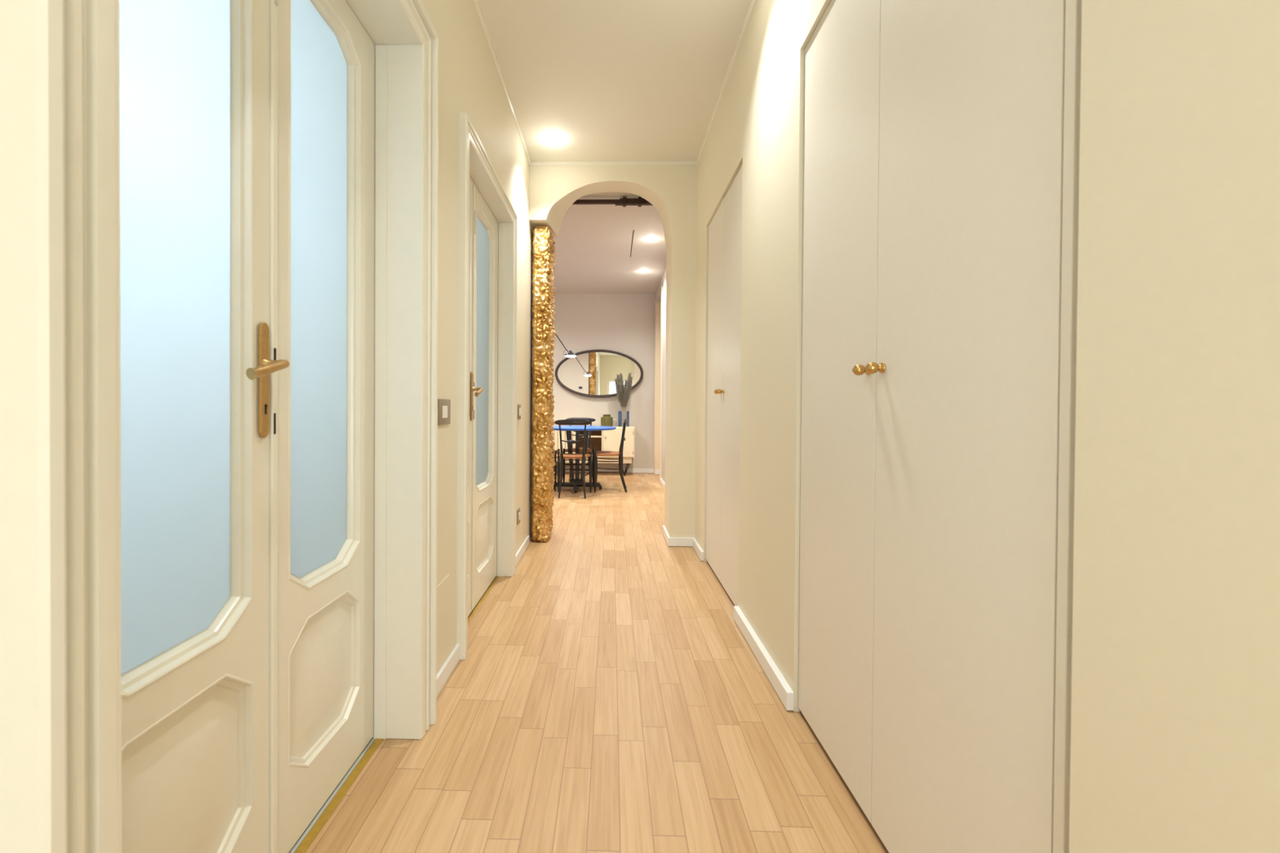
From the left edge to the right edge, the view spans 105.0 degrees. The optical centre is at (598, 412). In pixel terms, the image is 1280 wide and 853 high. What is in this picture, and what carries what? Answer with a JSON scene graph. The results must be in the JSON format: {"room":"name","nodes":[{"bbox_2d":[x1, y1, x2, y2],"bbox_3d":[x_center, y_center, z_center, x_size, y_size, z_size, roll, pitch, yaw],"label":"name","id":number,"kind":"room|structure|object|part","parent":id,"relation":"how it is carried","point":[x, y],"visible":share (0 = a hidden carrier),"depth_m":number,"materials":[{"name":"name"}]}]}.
{"room":"home hallway","nodes":[
{"label":"home hallway","id":0,"kind":"room"},
{"bbox_2d":[422,0,529,674],"bbox_3d":[-0.719,-0.439,1.095,0.168,3.048,5.658,0,1,2],"label":"wall","id":1,"kind":"structure","parent":0,"point":[469,82],"depth_m":2.10,"materials":[{"name":"paint"}]},
{"bbox_2d":[0,0,439,852],"bbox_3d":[-0.689,-0.105,1.116,0.231,2.380,1.186,0,1,2],"label":"door","id":2,"kind":"structure","parent":1,"relation":"in","point":[219,219],"depth_m":0.98,"materials":[{"name":"wood"}]},
{"bbox_3d":[-0.785,-0.328,0.885,0.006,1.525,0.302,0,1,2],"label":"glass pane","id":3,"kind":"part","parent":2,"relation":"part of","materials":[{"name":"glass"}]},
{"bbox_3d":[-0.743,-0.071,1.089,0.006,0.257,0.029,0,1,2],"label":"handle plate","id":4,"kind":"part","parent":2,"relation":"part of","materials":[{"name":"gold metal"}]},
{"bbox_3d":[-0.711,-0.092,1.036,0.064,0.054,0.128,0,1,2],"label":"handle","id":5,"kind":"part","parent":2,"relation":"part of","materials":[{"name":"gold metal"}]},
{"bbox_3d":[-0.772,-0.332,1.349,0.006,1.525,0.286,0,1,2],"label":"glass pane","id":6,"kind":"part","parent":2,"relation":"part of","materials":[{"name":"glass"}]},
{"bbox_3d":[-0.778,1.083,1.129,0.057,0.004,0.985,0,1,2],"label":"sill","id":7,"kind":"part","parent":2,"relation":"part of","materials":[{"name":"gold metal"}]},
{"bbox_2d":[436,574,448,622],"bbox_3d":[-0.618,0.736,1.929,0.005,0.135,0.170,0,1,2],"label":"cover plate","id":8,"kind":"object","parent":1,"relation":"attached to","point":[442,588],"visible":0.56,"depth_m":1.94,"materials":[{"name":"paint"}]},
{"bbox_2d":[437,399,450,425],"bbox_3d":[-0.609,-0.002,1.936,0.012,0.100,0.133,0,1,2],"label":"light switch","id":9,"kind":"object","parent":1,"relation":"attached to","point":[443,405],"visible":0.95,"depth_m":1.92,"materials":[{"name":"white plastic"}]},
{"bbox_2d":[436,535,529,697],"bbox_3d":[-0.590,1.035,2.825,0.014,0.069,2.218,0,1,2],"label":"baseboard","id":10,"kind":"structure","parent":1,"relation":"attached to","point":[443,674],"depth_m":2.02,"materials":[{"name":"white wood"}]},
{"bbox_2d":[456,112,517,659],"bbox_3d":[-0.659,-0.111,2.681,0.205,2.364,1.124,0,1,2],"label":"door","id":11,"kind":"structure","parent":1,"relation":"in","point":[487,220],"depth_m":2.88,"materials":[{"name":"wood"}]},
{"bbox_3d":[-0.662,-0.084,2.564,0.006,0.257,0.029,0,1,2],"label":"handle plate","id":12,"kind":"part","parent":11,"relation":"part of","materials":[{"name":"gold metal"}]},
{"bbox_3d":[-0.629,-0.105,2.512,0.064,0.054,0.128,0,1,2],"label":"handle","id":13,"kind":"part","parent":11,"relation":"part of","materials":[{"name":"gold metal"}]},
{"bbox_3d":[-0.690,-0.345,2.866,0.006,1.525,0.368,0,1,2],"label":"glass pane","id":14,"kind":"part","parent":11,"relation":"part of","materials":[{"name":"glass"}]},
{"bbox_3d":[-0.664,1.069,2.691,0.016,0.004,0.975,0,1,2],"label":"sill","id":15,"kind":"part","parent":11,"relation":"part of","materials":[{"name":"gold metal"}]},
{"bbox_2d":[516,507,519,524],"bbox_3d":[-0.570,0.747,3.514,0.012,0.105,0.080,0,1,2],"label":"socket plate","id":16,"kind":"object","parent":1,"relation":"attached to","point":[518,509],"visible":1,"depth_m":3.49,"materials":[{"name":"white plastic"}]},
{"bbox_2d":[517,404,520,419],"bbox_3d":[-0.566,-0.003,3.507,0.012,0.105,0.080,0,1,2],"label":"switch plate","id":17,"kind":"object","parent":1,"relation":"attached to","point":[518,406],"visible":1,"depth_m":3.47,"materials":[{"name":"white plastic"}]},
{"bbox_2d":[305,472,886,852],"bbox_3d":[-1.016,1.103,3.389,4.600,0.080,10.200,0,1,2],"label":"floor","id":18,"kind":"structure","parent":0,"point":[608,695],"depth_m":1.65,"materials":[{"name":"brown wood"}]},
{"bbox_2d":[530,225,555,542],"bbox_3d":[-0.458,-0.230,4.137,0.172,2.571,0.391,0,1,2],"label":"pillar","id":19,"kind":"structure","parent":18,"relation":"on","point":[543,452],"depth_m":3.97,"materials":[{"name":"gold metal"}]},
{"bbox_2d":[553,448,559,491],"bbox_3d":[-0.759,0.559,6.628,0.442,0.959,0.457,0,1,2],"label":"dining chair","id":20,"kind":"object","parent":18,"relation":"on","point":[555,466],"visible":0.15,"depth_m":6.41,"materials":[{"name":"black paint"}]},
{"bbox_3d":[-0.566,0.775,6.417,0.041,0.524,0.041,0,1,2],"label":"leg","id":21,"kind":"part","parent":20,"relation":"part of","materials":[{"name":"black paint"}]},
{"bbox_2d":[554,419,592,498],"bbox_3d":[-0.311,0.567,6.136,0.457,0.959,0.442,0,1,2],"label":"dining chair","id":22,"kind":"object","parent":18,"relation":"on","point":[561,455],"visible":1,"depth_m":5.98,"materials":[{"name":"black paint"}]},
{"bbox_3d":[-0.515,0.776,6.344,0.041,0.524,0.041,0,1,2],"label":"leg","id":23,"kind":"part","parent":22,"relation":"part of","materials":[{"name":"black paint"}]},
{"bbox_3d":[-0.458,0.594,5.975,0.041,0.906,0.117,1,1,16],"label":"post","id":24,"kind":"part","parent":22,"relation":"part of","materials":[{"name":"black paint"}]},
{"bbox_3d":[-0.314,0.122,5.933,0.450,0.067,0.044,0,1,2],"label":"rail","id":25,"kind":"part","parent":22,"relation":"part of","materials":[{"name":"brown wood"}]},
{"bbox_3d":[-0.314,0.361,5.959,0.288,0.048,0.042,0,1,2],"label":"rail","id":26,"kind":"part","parent":22,"relation":"part of","materials":[{"name":"black paint"}]},
{"bbox_3d":[-0.310,0.553,6.178,0.416,0.038,0.331,0,1,2],"label":"seat","id":27,"kind":"part","parent":22,"relation":"part of","materials":[{"name":"brown wood"}]},
{"bbox_3d":[-0.174,0.596,5.968,0.041,0.906,0.117,0,1,-13],"label":"post","id":28,"kind":"part","parent":22,"relation":"part of","materials":[{"name":"black paint"}]},
{"bbox_3d":[-0.099,0.779,6.332,0.041,0.524,0.041,0,1,2],"label":"leg","id":29,"kind":"part","parent":22,"relation":"part of","materials":[{"name":"black paint"}]},
{"bbox_2d":[562,417,595,482],"bbox_3d":[-0.272,0.558,7.116,0.457,0.959,0.442,0,1,2],"label":"dining chair","id":30,"kind":"object","parent":18,"relation":"on","point":[591,420],"visible":0.44,"depth_m":7.11,"materials":[{"name":"black paint"}]},
{"bbox_3d":[-0.487,0.771,6.923,0.041,0.524,0.041,0,1,2],"label":"leg","id":31,"kind":"part","parent":30,"relation":"part of","materials":[{"name":"black paint"}]},
{"bbox_3d":[-0.273,0.545,7.073,0.416,0.038,0.331,0,1,2],"label":"seat","id":32,"kind":"part","parent":30,"relation":"part of","materials":[{"name":"brown wood"}]},
{"bbox_3d":[-0.264,0.110,7.310,0.450,0.067,0.044,0,1,2],"label":"rail","id":33,"kind":"part","parent":30,"relation":"part of","materials":[{"name":"brown wood"}]},
{"bbox_3d":[-0.126,0.584,7.277,0.041,0.906,0.117,1,1,16],"label":"post","id":34,"kind":"part","parent":30,"relation":"part of","materials":[{"name":"black paint"}]},
{"bbox_3d":[-0.071,0.774,6.912,0.041,0.524,0.041,0,1,2],"label":"leg","id":35,"kind":"part","parent":30,"relation":"part of","materials":[{"name":"black paint"}]},
{"bbox_2d":[572,493,592,497],"bbox_3d":[-0.194,1.039,6.066,0.269,0.008,0.232,0,1,-8],"label":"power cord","id":36,"kind":"object","parent":18,"relation":"on","point":[588,494],"visible":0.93,"depth_m":6.12,"materials":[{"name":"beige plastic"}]},
{"bbox_2d":[552,425,616,493],"bbox_3d":[-0.284,0.618,6.636,1.048,0.840,1.048,0,1,2],"label":"dining table","id":37,"kind":"object","parent":18,"relation":"on","point":[568,428],"visible":0.73,"depth_m":6.61,"materials":[{"name":"black paint"}]},
{"bbox_3d":[-0.381,0.603,6.638,0.124,0.749,0.060,0,1,2],"label":"table leg","id":38,"kind":"part","parent":37,"relation":"part of","materials":[{"name":"black paint"}]},
{"bbox_3d":[-0.284,0.603,6.636,0.060,0.749,0.060,0,1,2],"label":"table leg","id":39,"kind":"part","parent":37,"relation":"part of","materials":[{"name":"black paint"}]},
{"bbox_3d":[-0.187,0.604,6.633,0.124,0.749,0.060,0,1,2],"label":"table leg","id":40,"kind":"part","parent":37,"relation":"part of","materials":[{"name":"black paint"}]},
{"bbox_2d":[552,425,635,475],"bbox_3d":[-0.249,0.627,8.074,1.672,0.795,0.424,0,1,2],"label":"sideboard","id":41,"kind":"object","parent":18,"relation":"on","point":[602,440],"visible":0.34,"depth_m":7.89,"materials":[{"name":"beige paint"}]},
{"bbox_3d":[-0.714,0.477,7.903,0.707,0.469,0.016,0,1,2],"label":"slatted door","id":42,"kind":"part","parent":41,"relation":"part of","materials":[{"name":"beige paint"}]},
{"bbox_3d":[-0.247,0.477,8.099,1.636,0.459,0.370,0,1,2],"label":"panel","id":43,"kind":"part","parent":41,"relation":"part of","materials":[{"name":"brown wood"}]},
{"bbox_2d":[582,435,601,437],"bbox_3d":[-0.138,0.394,8.080,0.392,0.020,0.378,0,1,2],"label":"shelf","id":44,"kind":"object","parent":41,"relation":"attached to","point":[592,436],"depth_m":7.89,"materials":[{"name":"beige paint"}]},
{"bbox_2d":[600,414,616,426],"bbox_3d":[0.147,0.135,8.028,0.225,0.196,0.200,0,1,-37],"label":"glass jar","id":45,"kind":"object","parent":41,"relation":"on","point":[606,420],"visible":0.91,"depth_m":7.94,"materials":[{"name":"green glass"}]},
{"bbox_3d":[0.321,0.484,7.875,0.496,0.469,0.016,0,1,2],"label":"cabinet door","id":46,"kind":"part","parent":41,"relation":"part of","materials":[{"name":"beige paint"}]},
{"bbox_2d":[617,410,629,426],"bbox_3d":[0.413,0.104,8.013,0.178,0.262,0.090,0,1,2],"label":"glass vase","id":47,"kind":"object","parent":41,"relation":"on","point":[623,415],"visible":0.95,"depth_m":7.97,"materials":[{"name":"blue glass"}]},
{"bbox_3d":[0.353,0.107,8.015,0.058,0.255,0.090,0,1,2],"label":"blue panel","id":48,"kind":"part","parent":47,"relation":"part of","materials":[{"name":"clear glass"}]},
{"bbox_2d":[614,372,632,410],"bbox_3d":[0.414,-0.346,8.010,0.319,0.638,0.159,0,1,2],"label":"bunch","id":49,"kind":"object","parent":47,"relation":"in","point":[623,392],"visible":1,"depth_m":7.99,"materials":[{"name":"grey plant"}]},
{"bbox_3d":[0.423,0.104,8.013,0.078,0.262,0.090,0,1,2],"label":"clear panel","id":50,"kind":"part","parent":47,"relation":"part of","materials":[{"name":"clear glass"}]},
{"bbox_3d":[0.483,0.108,8.011,0.038,0.255,0.090,0,1,2],"label":"dark panel","id":51,"kind":"part","parent":47,"relation":"part of","materials":[{"name":"blue glass"}]},
{"bbox_3d":[0.425,0.926,7.940,0.200,0.208,0.028,0,1,2],"label":"leg","id":52,"kind":"part","parent":41,"relation":"part of","materials":[{"name":"metal"}]},
{"bbox_2d":[593,418,627,493],"bbox_3d":[0.166,0.566,6.548,0.442,0.959,0.457,0,1,2],"label":"dining chair","id":53,"kind":"object","parent":18,"relation":"on","point":[597,453],"visible":1,"depth_m":6.39,"materials":[{"name":"black paint"}]},
{"bbox_3d":[-0.042,0.779,6.348,0.041,0.524,0.041,0,1,2],"label":"leg","id":54,"kind":"part","parent":53,"relation":"part of","materials":[{"name":"black paint"}]},
{"bbox_3d":[-0.030,0.775,6.763,0.041,0.524,0.041,0,1,2],"label":"leg","id":55,"kind":"part","parent":53,"relation":"part of","materials":[{"name":"black paint"}]},
{"bbox_3d":[0.123,0.552,6.549,0.331,0.038,0.416,0,1,2],"label":"seat","id":56,"kind":"part","parent":53,"relation":"part of","materials":[{"name":"brown wood"}]},
{"bbox_3d":[0.334,0.592,6.686,0.117,0.906,0.041,0,1,-13],"label":"post","id":57,"kind":"part","parent":53,"relation":"part of","materials":[{"name":"black paint"}]},
{"bbox_3d":[0.326,0.595,6.402,0.117,0.906,0.041,1,1,16],"label":"post","id":58,"kind":"part","parent":53,"relation":"part of","materials":[{"name":"black paint"}]},
{"bbox_2d":[706,165,742,606],"bbox_3d":[0.762,-0.125,3.027,0.078,2.402,0.953,0,1,2],"label":"wardrobe","id":59,"kind":"object","parent":18,"relation":"on","point":[725,228],"visible":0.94,"depth_m":2.95,"materials":[{"name":"paint"}]},
{"bbox_3d":[0.781,-0.135,3.264,0.018,2.381,0.478,0,1,2],"label":"wardrobe door","id":60,"kind":"part","parent":59,"relation":"part of","materials":[{"name":"paint"}]},
{"bbox_3d":[0.743,-0.128,2.993,0.042,0.030,0.030,0,1,2],"label":"knob","id":61,"kind":"part","parent":59,"relation":"part of","materials":[{"name":"gold metal"}]},
{"bbox_3d":[0.768,-0.128,2.787,0.018,2.375,0.473,0,1,2],"label":"wardrobe door","id":62,"kind":"part","parent":59,"relation":"part of","materials":[{"name":"paint"}]},
{"bbox_2d":[798,0,1081,852],"bbox_3d":[0.713,-0.102,1.236,0.078,2.389,1.057,0,1,2],"label":"wardrobe","id":63,"kind":"object","parent":18,"relation":"on","point":[942,137],"visible":1,"depth_m":1.01,"materials":[{"name":"paint"}]},
{"bbox_3d":[0.733,-0.113,1.515,0.018,2.368,0.498,0,1,2],"label":"wardrobe door","id":64,"kind":"part","parent":63,"relation":"part of","materials":[{"name":"paint"}]},
{"bbox_3d":[0.697,-0.112,1.300,0.042,0.030,0.030,0,1,2],"label":"knob","id":65,"kind":"part","parent":63,"relation":"part of","materials":[{"name":"gold metal"}]},
{"bbox_3d":[0.695,-0.112,1.234,0.042,0.030,0.030,0,1,2],"label":"knob","id":66,"kind":"part","parent":63,"relation":"part of","materials":[{"name":"gold metal"}]},
{"bbox_3d":[0.719,-0.109,1.006,0.018,2.368,0.515,0,1,2],"label":"wardrobe door","id":67,"kind":"part","parent":63,"relation":"part of","materials":[{"name":"paint"}]},
{"bbox_3d":[0.712,-0.098,0.737,0.018,2.384,0.018,0,1,2],"label":"post","id":68,"kind":"part","parent":63,"relation":"part of","materials":[{"name":"paint"}]},
{"bbox_2d":[552,293,656,473],"bbox_3d":[-0.869,-0.522,8.383,4.600,3.080,0.120,0,1,2],"label":"wall","id":69,"kind":"structure","parent":0,"point":[624,323],"depth_m":8.29,"materials":[{"name":"paint"}]},
{"bbox_2d":[555,349,643,397],"bbox_3d":[0.011,-0.652,8.252,1.490,0.810,0.035,0,1,2],"label":"wall mirror","id":70,"kind":"object","parent":69,"relation":"attached to","point":[593,373],"visible":0.93,"depth_m":8.26,"materials":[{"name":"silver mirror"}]},
{"bbox_2d":[553,191,666,293],"bbox_3d":[-0.914,-2.024,6.359,4.600,0.060,4.140,0,1,2],"label":"ceiling","id":71,"kind":"structure","parent":0,"point":[593,244],"depth_m":5.97,"materials":[{"name":"paint"}]},
{"bbox_2d":[555,333,576,357],"bbox_3d":[-0.767,-1.355,6.381,0.981,1.275,0.162,0,1,2],"label":"lamp","id":72,"kind":"object","parent":71,"relation":"hanging from","point":[570,354],"visible":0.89,"depth_m":6.35,"materials":[{"name":"white metal"}]},
{"bbox_3d":[-0.798,-1.381,6.382,0.830,1.191,0.012,0,1,2],"label":"arm","id":73,"kind":"part","parent":72,"relation":"part of","materials":[{"name":"metal"}]},
{"bbox_3d":[-0.362,-0.769,6.376,0.162,0.072,0.162,0,1,2],"label":"lamp shade","id":74,"kind":"part","parent":72,"relation":"part of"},
{"bbox_2d":[572,196,653,206],"bbox_3d":[0.135,-1.925,4.481,1.440,0.072,0.072,0,1,2],"label":"bar","id":75,"kind":"object","parent":71,"relation":"attached to","point":[624,202],"visible":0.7,"depth_m":4.46,"materials":[{"name":"black metal"}]},
{"bbox_3d":[0.504,-1.922,4.469,0.700,0.053,0.044,0,1,2],"label":"lap plate","id":76,"kind":"part","parent":75,"relation":"part of","materials":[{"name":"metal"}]},
{"bbox_2d":[630,230,634,257],"bbox_3d":[0.396,-1.979,5.779,0.009,0.004,0.950,0,1,2],"label":"ceiling vent","id":77,"kind":"object","parent":71,"relation":"in","point":[633,230],"visible":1,"depth_m":5.73,"materials":[{"name":"metal"}]},
{"bbox_2d":[528,164,697,546],"bbox_3d":[-1.010,-0.493,4.129,4.350,3.098,0.392,0,1,2],"label":"wall","id":78,"kind":"structure","parent":0,"point":[672,189],"depth_m":3.89,"materials":[{"name":"paint"}]},
{"bbox_2d":[478,0,751,162],"bbox_3d":[0.173,-1.997,1.082,1.940,0.080,5.708,0,1,2],"label":"ceiling","id":79,"kind":"structure","parent":0,"point":[613,80],"depth_m":2.82,"materials":[{"name":"paint"}]},
{"bbox_2d":[547,135,559,142],"bbox_3d":[-0.326,-1.980,3.549,0.088,0.007,0.088,0,1,2],"label":"recessed light","id":80,"kind":"object","parent":79,"relation":"in","point":[553,139],"visible":1,"depth_m":3.54,"materials":[{"name":"white plastic"}]},
{"bbox_2d":[656,268,666,482],"bbox_3d":[1.067,-0.490,6.269,0.315,3.080,4.000,0,1,2],"label":"wall","id":81,"kind":"structure","parent":0,"point":[663,282],"depth_m":6.97,"materials":[{"name":"paint"}]},
{"bbox_2d":[564,468,664,488],"bbox_3d":[-1.065,0.999,6.340,4.140,0.067,4.000,0,1,2],"label":"baseboard","id":82,"kind":"structure","parent":81,"relation":"attached to","point":[629,470],"depth_m":8.28,"materials":[{"name":"white wood"}]},
{"bbox_2d":[653,285,662,482],"bbox_3d":[0.991,-0.414,7.723,0.125,2.900,1.020,0,1,2],"label":"trim","id":83,"kind":"structure","parent":81,"relation":"attached to","point":[658,305],"depth_m":8.13,"materials":[{"name":"beige paint"}]},
{"bbox_2d":[694,0,1279,852],"bbox_3d":[0.891,-0.428,1.051,0.382,3.048,5.658,0,1,2],"label":"wall","id":84,"kind":"structure","parent":0,"point":[1175,743],"depth_m":0.61,"materials":[{"name":"paint"}]},
{"bbox_2d":[473,0,755,165],"bbox_3d":[0.042,-1.946,1.061,1.335,0.022,5.658,0,1,2],"label":"trim","id":85,"kind":"structure","parent":84,"relation":"attached to","point":[476,2],"depth_m":3.21,"materials":[{"name":"paint"}]},
{"bbox_2d":[662,525,793,711],"bbox_3d":[0.671,1.040,3.043,0.280,0.066,2.527,0,1,2],"label":"baseboard","id":86,"kind":"structure","parent":84,"relation":"attached to","point":[775,677],"depth_m":2.14,"materials":[{"name":"white wood"}]}
]}

